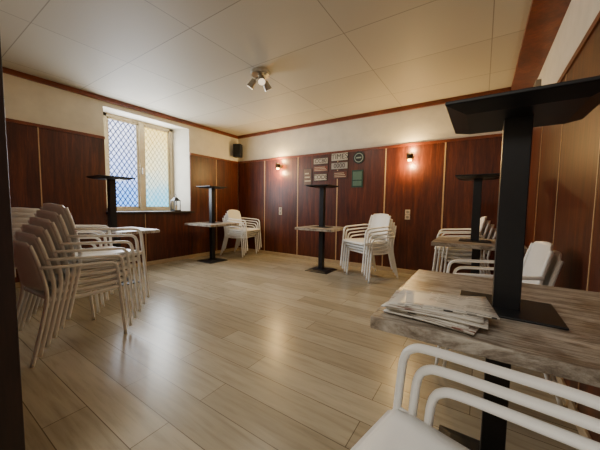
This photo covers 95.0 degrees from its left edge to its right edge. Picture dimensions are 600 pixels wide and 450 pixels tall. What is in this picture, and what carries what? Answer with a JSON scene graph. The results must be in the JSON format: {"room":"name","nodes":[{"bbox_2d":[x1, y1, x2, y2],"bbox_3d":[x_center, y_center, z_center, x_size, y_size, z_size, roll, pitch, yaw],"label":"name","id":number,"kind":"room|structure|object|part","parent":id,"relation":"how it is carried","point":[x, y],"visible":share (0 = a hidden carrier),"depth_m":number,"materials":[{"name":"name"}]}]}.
{"room":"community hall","nodes":[
{"label":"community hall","id":0,"kind":"room"},
{"bbox_2d":[3,73,237,225],"bbox_3d":[-3.812,-0.594,3.861,0.500,2.800,7.490,3,5,33],"label":"wall","id":1,"kind":"structure","parent":0,"point":[26,100],"depth_m":4.26,"materials":[{"name":"paint"}]},
{"bbox_2d":[2,66,237,138],"bbox_3d":[-2.779,-2.018,4.806,0.045,0.064,4.629,3,5,33],"label":"trim","id":2,"kind":"structure","parent":1,"relation":"attached to","point":[4,69],"depth_m":4.29,"materials":[{"name":"brown wood"}]},
{"bbox_2d":[5,118,237,282],"bbox_3d":[-2.817,-0.345,4.911,0.032,2.182,4.630,3,5,33],"label":"paneling","id":3,"kind":"structure","parent":1,"relation":"attached to","point":[47,164],"depth_m":4.27,"materials":[{"name":"brown wood"}]},
{"bbox_2d":[15,248,237,287],"bbox_3d":[-2.817,0.708,4.985,0.016,0.070,4.584,3,5,33],"label":"baseboard","id":4,"kind":"structure","parent":1,"relation":"attached to","point":[17,284],"depth_m":5.50,"materials":[{"name":"paint"}]},
{"bbox_2d":[103,112,172,210],"bbox_3d":[-2.993,-1.104,5.203,0.118,1.670,1.240,3,5,33],"label":"window","id":5,"kind":"structure","parent":1,"relation":"in","point":[140,126],"depth_m":5.20,"materials":[{"name":"beige paint"}]},
{"bbox_2d":[108,120,137,205],"bbox_3d":[-3.195,-1.096,4.977,0.015,1.484,0.448,3,5,33],"label":"lattice grille","id":6,"kind":"object","parent":5,"relation":"attached to","point":[133,164],"depth_m":4.98,"materials":[{"name":"metal"}]},
{"bbox_3d":[-3.200,-1.092,4.992,0.006,1.590,0.580,3,5,33],"label":"left glass pane","id":7,"kind":"part","parent":5,"relation":"part of","materials":[{"name":"clear glass"}]},
{"bbox_3d":[-2.880,-1.122,5.475,0.006,1.590,0.580,3,5,33],"label":"right glass","id":8,"kind":"part","parent":5,"relation":"part of","materials":[{"name":"glass"}]},
{"bbox_2d":[145,129,167,205],"bbox_3d":[-2.860,-1.130,5.484,0.015,1.481,0.438,3,5,33],"label":"lattice grille","id":9,"kind":"object","parent":5,"relation":"attached to","point":[147,129],"depth_m":5.49,"materials":[{"name":"metal"}]},
{"bbox_2d":[106,211,194,213],"bbox_3d":[-2.819,-0.242,5.183,0.460,0.038,1.590,3,5,33],"label":"window sill","id":10,"kind":"structure","parent":1,"relation":"attached to","point":[118,212],"depth_m":4.93,"materials":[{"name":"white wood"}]},
{"bbox_2d":[170,195,180,210],"bbox_3d":[-2.479,-0.448,5.480,0.140,0.338,0.140,3,5,33],"label":"candle lantern","id":11,"kind":"object","parent":10,"relation":"on","point":[174,199],"visible":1,"depth_m":5.46,"materials":[{"name":"metal"}]},
{"bbox_2d":[0,0,531,135],"bbox_3d":[-1.403,-1.897,2.186,6.230,0.100,7.790,3,5,33],"label":"ceiling","id":12,"kind":"structure","parent":0,"point":[192,61],"depth_m":3.00,"materials":[{"name":"white paint"}]},
{"bbox_2d":[247,68,271,90],"bbox_3d":[-0.502,-1.827,3.498,0.321,0.202,0.311,3,5,33],"label":"ceiling spotlight","id":13,"kind":"object","parent":12,"relation":"attached to","point":[261,74],"depth_m":3.45,"materials":[{"name":"metal"}]},
{"bbox_2d":[16,250,578,449],"bbox_3d":[-1.441,0.995,2.390,6.230,0.100,7.790,3,5,33],"label":"floor","id":14,"kind":"structure","parent":0,"point":[259,351],"depth_m":1.91,"materials":[{"name":"laminate"}]},
{"bbox_2d":[12,228,49,304],"bbox_3d":[-3.043,0.446,3.058,0.586,0.867,0.628,-1,5,-27],"label":"armchair","id":15,"kind":"object","parent":14,"relation":"on","point":[14,230],"visible":0.02,"depth_m":2.78,"materials":[{"name":"white plastic"}]},
{"bbox_2d":[12,223,28,227],"bbox_3d":[-3.061,0.391,3.091,0.586,0.867,0.628,-1,5,-27],"label":"armchair","id":16,"kind":"object","parent":15,"relation":"on","point":[14,225],"visible":0.02,"depth_m":2.81,"materials":[{"name":"white plastic"}]},
{"bbox_2d":[11,218,29,222],"bbox_3d":[-3.079,0.336,3.125,0.586,0.867,0.628,-1,5,-27],"label":"armchair","id":17,"kind":"object","parent":16,"relation":"on","point":[14,220],"visible":0.02,"depth_m":2.85,"materials":[{"name":"white plastic"}]},
{"bbox_2d":[11,212,34,217],"bbox_3d":[-3.098,0.281,3.159,0.586,0.867,0.628,-1,5,-27],"label":"armchair","id":18,"kind":"object","parent":17,"relation":"on","point":[14,214],"visible":0.03,"depth_m":2.88,"materials":[{"name":"white plastic"}]},
{"bbox_2d":[11,207,39,276],"bbox_3d":[-3.116,0.227,3.193,0.586,0.867,0.628,-1,5,-27],"label":"armchair","id":19,"kind":"object","parent":18,"relation":"on","point":[13,209],"visible":0.03,"depth_m":2.92,"materials":[{"name":"white plastic"}]},
{"bbox_2d":[13,240,126,367],"bbox_3d":[-1.907,0.518,2.245,0.586,0.867,0.628,3,5,29],"label":"armchair","id":20,"kind":"object","parent":14,"relation":"on","point":[32,277],"visible":0.74,"depth_m":1.97,"materials":[{"name":"white plastic"}]},
{"bbox_2d":[13,231,131,357],"bbox_3d":[-1.886,0.464,2.278,0.586,0.867,0.628,3,5,29],"label":"armchair","id":21,"kind":"object","parent":20,"relation":"on","point":[31,239],"visible":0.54,"depth_m":2.00,"materials":[{"name":"white plastic"}]},
{"bbox_2d":[18,224,136,347],"bbox_3d":[-1.864,0.410,2.311,0.586,0.867,0.628,3,5,29],"label":"armchair","id":22,"kind":"object","parent":21,"relation":"on","point":[44,235],"visible":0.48,"depth_m":2.04,"materials":[{"name":"white plastic"}]},
{"bbox_2d":[25,217,140,337],"bbox_3d":[-1.843,0.355,2.344,0.586,0.867,0.628,3,5,29],"label":"armchair","id":23,"kind":"object","parent":22,"relation":"on","point":[47,224],"visible":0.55,"depth_m":2.07,"materials":[{"name":"white plastic"}]},
{"bbox_2d":[32,210,145,328],"bbox_3d":[-1.822,0.301,2.377,0.586,0.867,0.628,3,5,29],"label":"armchair","id":24,"kind":"object","parent":23,"relation":"on","point":[54,217],"visible":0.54,"depth_m":2.09,"materials":[{"name":"white plastic"}]},
{"bbox_2d":[38,203,149,319],"bbox_3d":[-1.800,0.247,2.409,0.586,0.867,0.628,3,5,29],"label":"armchair","id":25,"kind":"object","parent":24,"relation":"on","point":[59,209],"visible":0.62,"depth_m":2.17,"materials":[{"name":"white plastic"}]},
{"bbox_2d":[78,227,159,285],"bbox_3d":[-2.574,0.445,3.869,0.800,0.760,0.800,3,5,33],"label":"pedestal table","id":26,"kind":"object","parent":14,"relation":"on","point":[144,230],"visible":0.38,"depth_m":3.81,"materials":[{"name":"brown wood"}]},
{"bbox_2d":[86,175,134,230],"bbox_3d":[-2.556,-0.291,3.739,0.420,0.726,0.420,3,5,33],"label":"pedestal","id":27,"kind":"object","parent":26,"relation":"on","point":[111,180],"visible":0.8,"depth_m":3.70,"materials":[{"name":"black metal"}]},
{"bbox_2d":[185,222,238,263],"bbox_3d":[-1.755,0.340,5.505,0.780,0.760,0.700,3,5,33],"label":"pedestal table","id":28,"kind":"object","parent":14,"relation":"on","point":[212,259],"visible":0.97,"depth_m":5.45,"materials":[{"name":"black metal"}]},
{"bbox_2d":[196,186,226,223],"bbox_3d":[-1.745,-0.402,5.453,0.420,0.726,0.420,3,5,33],"label":"pedestal","id":29,"kind":"object","parent":28,"relation":"on","point":[211,188],"visible":1,"depth_m":5.42,"materials":[{"name":"black metal"}]},
{"bbox_2d":[220,218,256,257],"bbox_3d":[-1.395,0.243,6.240,0.628,0.867,0.586,3,4,23],"label":"armchair","id":30,"kind":"object","parent":14,"relation":"on","point":[229,236],"visible":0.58,"depth_m":6.10,"materials":[{"name":"white plastic"}]},
{"bbox_2d":[221,215,258,254],"bbox_3d":[-1.355,0.193,6.219,0.628,0.867,0.586,3,4,23],"label":"armchair","id":31,"kind":"object","parent":30,"relation":"on","point":[230,234],"visible":0.47,"depth_m":6.08,"materials":[{"name":"white plastic"}]},
{"bbox_2d":[223,213,259,252],"bbox_3d":[-1.316,0.142,6.199,0.628,0.867,0.586,3,4,23],"label":"armchair","id":32,"kind":"object","parent":31,"relation":"on","point":[233,232],"visible":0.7,"depth_m":6.06,"materials":[{"name":"white plastic"}]},
{"bbox_2d":[224,210,261,250],"bbox_3d":[-1.277,0.092,6.179,0.628,0.867,0.586,3,4,23],"label":"armchair","id":33,"kind":"object","parent":32,"relation":"on","point":[233,215],"visible":0.9,"depth_m":6.19,"materials":[{"name":"white plastic"}]},
{"bbox_2d":[295,225,347,273],"bbox_3d":[0.378,0.417,4.819,0.700,0.760,0.660,3,5,33],"label":"pedestal table","id":34,"kind":"object","parent":14,"relation":"on","point":[320,268],"visible":0.98,"depth_m":4.77,"materials":[{"name":"black metal"}]},
{"bbox_2d":[306,184,338,227],"bbox_3d":[0.388,-0.325,4.767,0.420,0.726,0.420,3,5,33],"label":"pedestal","id":35,"kind":"object","parent":34,"relation":"on","point":[322,197],"visible":0.98,"depth_m":4.73,"materials":[{"name":"black metal"}]},
{"bbox_2d":[346,225,398,282],"bbox_3d":[1.176,0.404,4.439,0.628,0.867,0.586,-1,5,-27],"label":"armchair","id":36,"kind":"object","parent":14,"relation":"on","point":[394,231],"visible":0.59,"depth_m":4.31,"materials":[{"name":"white plastic"}]},
{"bbox_2d":[344,222,396,279],"bbox_3d":[1.139,0.353,4.417,0.628,0.867,0.586,-1,5,-27],"label":"armchair","id":37,"kind":"object","parent":36,"relation":"on","point":[393,223],"visible":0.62,"depth_m":4.29,"materials":[{"name":"white plastic"}]},
{"bbox_2d":[342,219,394,276],"bbox_3d":[1.103,0.302,4.394,0.628,0.867,0.586,-1,5,-27],"label":"armchair","id":38,"kind":"object","parent":37,"relation":"on","point":[391,220],"visible":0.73,"depth_m":4.26,"materials":[{"name":"white plastic"}]},
{"bbox_2d":[340,213,392,272],"bbox_3d":[1.066,0.251,4.372,0.628,0.867,0.586,-1,5,-27],"label":"armchair","id":39,"kind":"object","parent":38,"relation":"on","point":[377,222],"visible":0.94,"depth_m":4.39,"materials":[{"name":"white plastic"}]},
{"bbox_2d":[443,228,495,278],"bbox_3d":[2.316,0.465,3.783,0.628,0.867,0.586,3,5,28],"label":"armchair","id":40,"kind":"object","parent":14,"relation":"on","point":[493,236],"visible":0.23,"depth_m":3.64,"materials":[{"name":"white plastic"}]},
{"bbox_2d":[440,224,493,273],"bbox_3d":[2.279,0.412,3.799,0.628,0.867,0.586,3,5,28],"label":"armchair","id":41,"kind":"object","parent":40,"relation":"on","point":[491,227],"visible":0.37,"depth_m":3.62,"materials":[{"name":"white plastic"}]},
{"bbox_2d":[436,220,490,273],"bbox_3d":[2.243,0.358,3.815,0.628,0.867,0.586,3,5,28],"label":"armchair","id":42,"kind":"object","parent":41,"relation":"on","point":[487,224],"visible":0.46,"depth_m":3.61,"materials":[{"name":"white plastic"}]},
{"bbox_2d":[432,216,486,273],"bbox_3d":[2.207,0.304,3.831,0.628,0.867,0.586,3,5,28],"label":"armchair","id":43,"kind":"object","parent":42,"relation":"on","point":[482,219],"visible":0.54,"depth_m":3.65,"materials":[{"name":"white plastic"}]},
{"bbox_2d":[431,236,527,273],"bbox_3d":[1.960,0.560,3.084,0.820,0.760,0.760,3,5,33],"label":"pedestal table","id":44,"kind":"object","parent":14,"relation":"on","point":[445,241],"visible":0.35,"depth_m":2.94,"materials":[{"name":"brown wood"}]},
{"bbox_2d":[455,173,499,242],"bbox_3d":[1.954,-0.182,3.043,0.420,0.726,0.420,3,5,33],"label":"pedestal","id":45,"kind":"object","parent":44,"relation":"on","point":[478,179],"visible":0.89,"depth_m":3.00,"materials":[{"name":"black metal"}]},
{"bbox_2d":[370,269,599,449],"bbox_3d":[0.786,0.684,1.107,0.760,0.760,0.860,3,5,33],"label":"pedestal table","id":46,"kind":"object","parent":14,"relation":"on","point":[573,354],"visible":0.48,"depth_m":0.86,"materials":[{"name":"brown wood"}]},
{"bbox_2d":[381,289,499,334],"bbox_3d":[0.473,0.281,0.948,0.344,0.051,0.262,3,5,33],"label":"pile","id":47,"kind":"object","parent":46,"relation":"on","point":[465,314],"visible":1,"depth_m":0.89,"materials":[{"name":"white paper"}]},
{"bbox_2d":[445,75,599,329],"bbox_3d":[0.769,-0.054,1.000,0.420,0.726,0.420,3,5,33],"label":"pedestal","id":48,"kind":"object","parent":46,"relation":"on","point":[515,113],"visible":0.91,"depth_m":0.95,"materials":[{"name":"black metal"}]},
{"bbox_2d":[442,250,563,405],"bbox_3d":[1.371,0.584,1.930,0.628,0.867,0.586,3,5,28],"label":"armchair","id":49,"kind":"object","parent":14,"relation":"on","point":[555,266],"visible":0.14,"depth_m":1.72,"materials":[{"name":"white plastic"}]},
{"bbox_2d":[435,241,554,394],"bbox_3d":[1.334,0.530,1.946,0.628,0.867,0.586,3,5,28],"label":"armchair","id":50,"kind":"object","parent":49,"relation":"on","point":[538,257],"visible":0.36,"depth_m":1.85,"materials":[{"name":"white plastic"}]},
{"bbox_2d":[424,387,599,449],"bbox_3d":[0.349,0.678,0.404,0.586,0.867,0.628,-3,6,-44],"label":"armchair","id":51,"kind":"object","parent":14,"relation":"on","point":[577,441],"visible":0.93,"depth_m":0.63,"materials":[{"name":"white plastic"}]},
{"bbox_2d":[408,365,599,433],"bbox_3d":[0.321,0.631,0.431,0.586,0.867,0.628,-3,6,-44],"label":"armchair","id":52,"kind":"object","parent":51,"relation":"on","point":[582,420],"visible":0.75,"depth_m":0.64,"materials":[{"name":"white plastic"}]},
{"bbox_2d":[350,343,599,449],"bbox_3d":[0.292,0.583,0.457,0.586,0.867,0.628,-3,6,-44],"label":"armchair","id":53,"kind":"object","parent":52,"relation":"on","point":[397,429],"visible":1,"depth_m":0.71,"materials":[{"name":"white plastic"}]},
{"bbox_2d":[238,104,502,161],"bbox_3d":[0.684,-0.648,5.469,6.230,2.800,0.150,3,5,33],"label":"wall","id":54,"kind":"structure","parent":0,"point":[430,123],"depth_m":5.04,"materials":[{"name":"paint"}]},
{"bbox_2d":[233,144,242,157],"bbox_3d":[-1.478,-1.767,6.566,0.180,0.300,0.208,1,4,8],"label":"loudspeaker","id":55,"kind":"object","parent":54,"relation":"attached to","point":[237,148],"visible":1,"depth_m":6.47,"materials":[{"name":"plastic"}]},
{"bbox_2d":[238,247,416,273],"bbox_3d":[0.755,0.728,5.383,5.508,0.070,0.016,3,5,33],"label":"baseboard","id":56,"kind":"structure","parent":54,"relation":"attached to","point":[399,270],"depth_m":5.48,"materials":[{"name":"paint"}]},
{"bbox_2d":[238,133,501,274],"bbox_3d":[0.776,-0.326,5.319,5.540,2.182,0.032,3,5,33],"label":"paneling","id":57,"kind":"structure","parent":54,"relation":"attached to","point":[426,185],"depth_m":4.84,"materials":[{"name":"brown wood"}]},
{"bbox_2d":[276,163,282,168],"bbox_3d":[-0.463,-1.270,5.974,0.100,0.120,0.160,3,5,33],"label":"lamp","id":58,"kind":"object","parent":57,"relation":"attached to","point":[278,165],"visible":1,"depth_m":5.91,"materials":[{"name":"brown metal"}]},
{"bbox_2d":[304,168,311,184],"bbox_3d":[0.159,-0.990,5.670,0.200,0.340,0.010,3,5,33],"label":"sign","id":59,"kind":"object","parent":57,"relation":"attached to","point":[307,172],"visible":0.94,"depth_m":5.66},
{"bbox_2d":[313,165,327,171],"bbox_3d":[0.412,-1.125,5.495,0.340,0.130,0.010,3,5,33],"label":"sign","id":60,"kind":"object","parent":57,"relation":"attached to","point":[322,168],"visible":1,"depth_m":5.49,"materials":[{"name":"brown wood"}]},
{"bbox_2d":[313,173,327,180],"bbox_3d":[0.410,-0.955,5.506,0.322,0.140,0.010,3,5,33],"label":"sign","id":61,"kind":"object","parent":57,"relation":"attached to","point":[317,177],"visible":1,"depth_m":5.50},
{"bbox_2d":[313,157,327,164],"bbox_3d":[0.413,-1.274,5.484,0.340,0.130,0.010,3,5,33],"label":"sign","id":62,"kind":"object","parent":57,"relation":"attached to","point":[316,161],"visible":1,"depth_m":5.48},
{"bbox_2d":[331,161,347,169],"bbox_3d":[0.754,-1.134,5.267,0.360,0.140,0.010,3,5,33],"label":"sign","id":63,"kind":"object","parent":57,"relation":"attached to","point":[337,165],"visible":1,"depth_m":5.26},
{"bbox_2d":[331,152,347,161],"bbox_3d":[0.756,-1.304,5.255,0.360,0.160,0.010,3,5,33],"label":"sign","id":64,"kind":"object","parent":57,"relation":"attached to","point":[337,156],"visible":1,"depth_m":5.25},
{"bbox_2d":[333,170,347,178],"bbox_3d":[0.768,-0.964,5.269,0.300,0.150,0.010,3,5,33],"label":"sign","id":65,"kind":"object","parent":57,"relation":"attached to","point":[336,174],"visible":1,"depth_m":5.26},
{"bbox_2d":[351,170,362,187],"bbox_3d":[1.058,-0.856,5.081,0.220,0.320,0.013,3,5,33],"label":"sign","id":66,"kind":"object","parent":57,"relation":"attached to","point":[357,175],"visible":1,"depth_m":5.08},
{"bbox_2d":[353,152,364,163],"bbox_3d":[1.078,-1.234,5.041,0.219,0.219,0.020,3,5,33],"label":"round sign","id":67,"kind":"object","parent":57,"relation":"attached to","point":[358,157],"visible":1,"depth_m":5.04,"materials":[{"name":"metal"}]},
{"bbox_2d":[405,210,409,219],"bbox_3d":[1.809,-0.175,4.627,0.080,0.165,0.012,3,5,33],"label":"power socket","id":68,"kind":"object","parent":57,"relation":"attached to","point":[407,217],"visible":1,"depth_m":4.62,"materials":[{"name":"plastic"}]},
{"bbox_2d":[406,153,413,160],"bbox_3d":[1.798,-1.105,4.488,0.100,0.120,0.160,3,5,33],"label":"lamp","id":69,"kind":"object","parent":57,"relation":"attached to","point":[410,156],"visible":1,"depth_m":4.43,"materials":[{"name":"brown metal"}]},
{"bbox_2d":[238,87,510,138],"bbox_3d":[0.709,-2.003,5.252,5.284,0.064,0.045,3,5,33],"label":"trim","id":70,"kind":"structure","parent":54,"relation":"attached to","point":[442,101],"depth_m":4.75,"materials":[{"name":"brown wood"}]},
{"bbox_2d":[538,0,599,85],"bbox_3d":[1.114,-0.300,0.619,0.150,2.800,7.490,3,5,33],"label":"wall","id":71,"kind":"structure","parent":0,"point":[579,16],"depth_m":2.16,"materials":[{"name":"paint"}]},
{"bbox_2d":[533,79,540,86],"bbox_3d":[2.836,-1.570,3.309,0.056,0.260,0.260,3,5,33],"label":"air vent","id":72,"kind":"object","parent":71,"relation":"in","point":[538,81],"visible":0.14,"depth_m":3.20,"materials":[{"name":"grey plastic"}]},
{"bbox_2d":[511,0,570,90],"bbox_3d":[0.966,-1.681,0.631,0.249,0.049,7.490,3,5,33],"label":"trim","id":73,"kind":"structure","parent":71,"relation":"attached to","point":[545,17],"depth_m":2.62,"materials":[{"name":"brown wood"}]},
{"bbox_2d":[524,11,599,441],"bbox_3d":[1.029,0.005,0.682,0.032,2.182,7.470,3,5,33],"label":"paneling","id":74,"kind":"structure","parent":71,"relation":"attached to","point":[563,207],"depth_m":1.75,"materials":[{"name":"brown wood"}]},
{"bbox_2d":[556,377,591,438],"bbox_3d":[1.000,1.058,0.757,0.016,0.070,7.454,3,5,33],"label":"baseboard","id":75,"kind":"structure","parent":71,"relation":"attached to","point":[570,404],"depth_m":1.49,"materials":[{"name":"paint"}]},
{"bbox_3d":[-2.618,-0.440,1.901,3.660,2.800,0.125,3,5,33],"label":"wall","id":76,"kind":"structure","parent":0,"visible":0},
{"bbox_2d":[0,39,24,449],"bbox_3d":[-1.099,-0.348,0.898,0.185,2.799,0.160,3,5,33],"label":"trim","id":77,"kind":"structure","parent":76,"relation":"attached to","point":[12,436],"depth_m":0.94,"materials":[{"name":"brown wood"}]}
]}

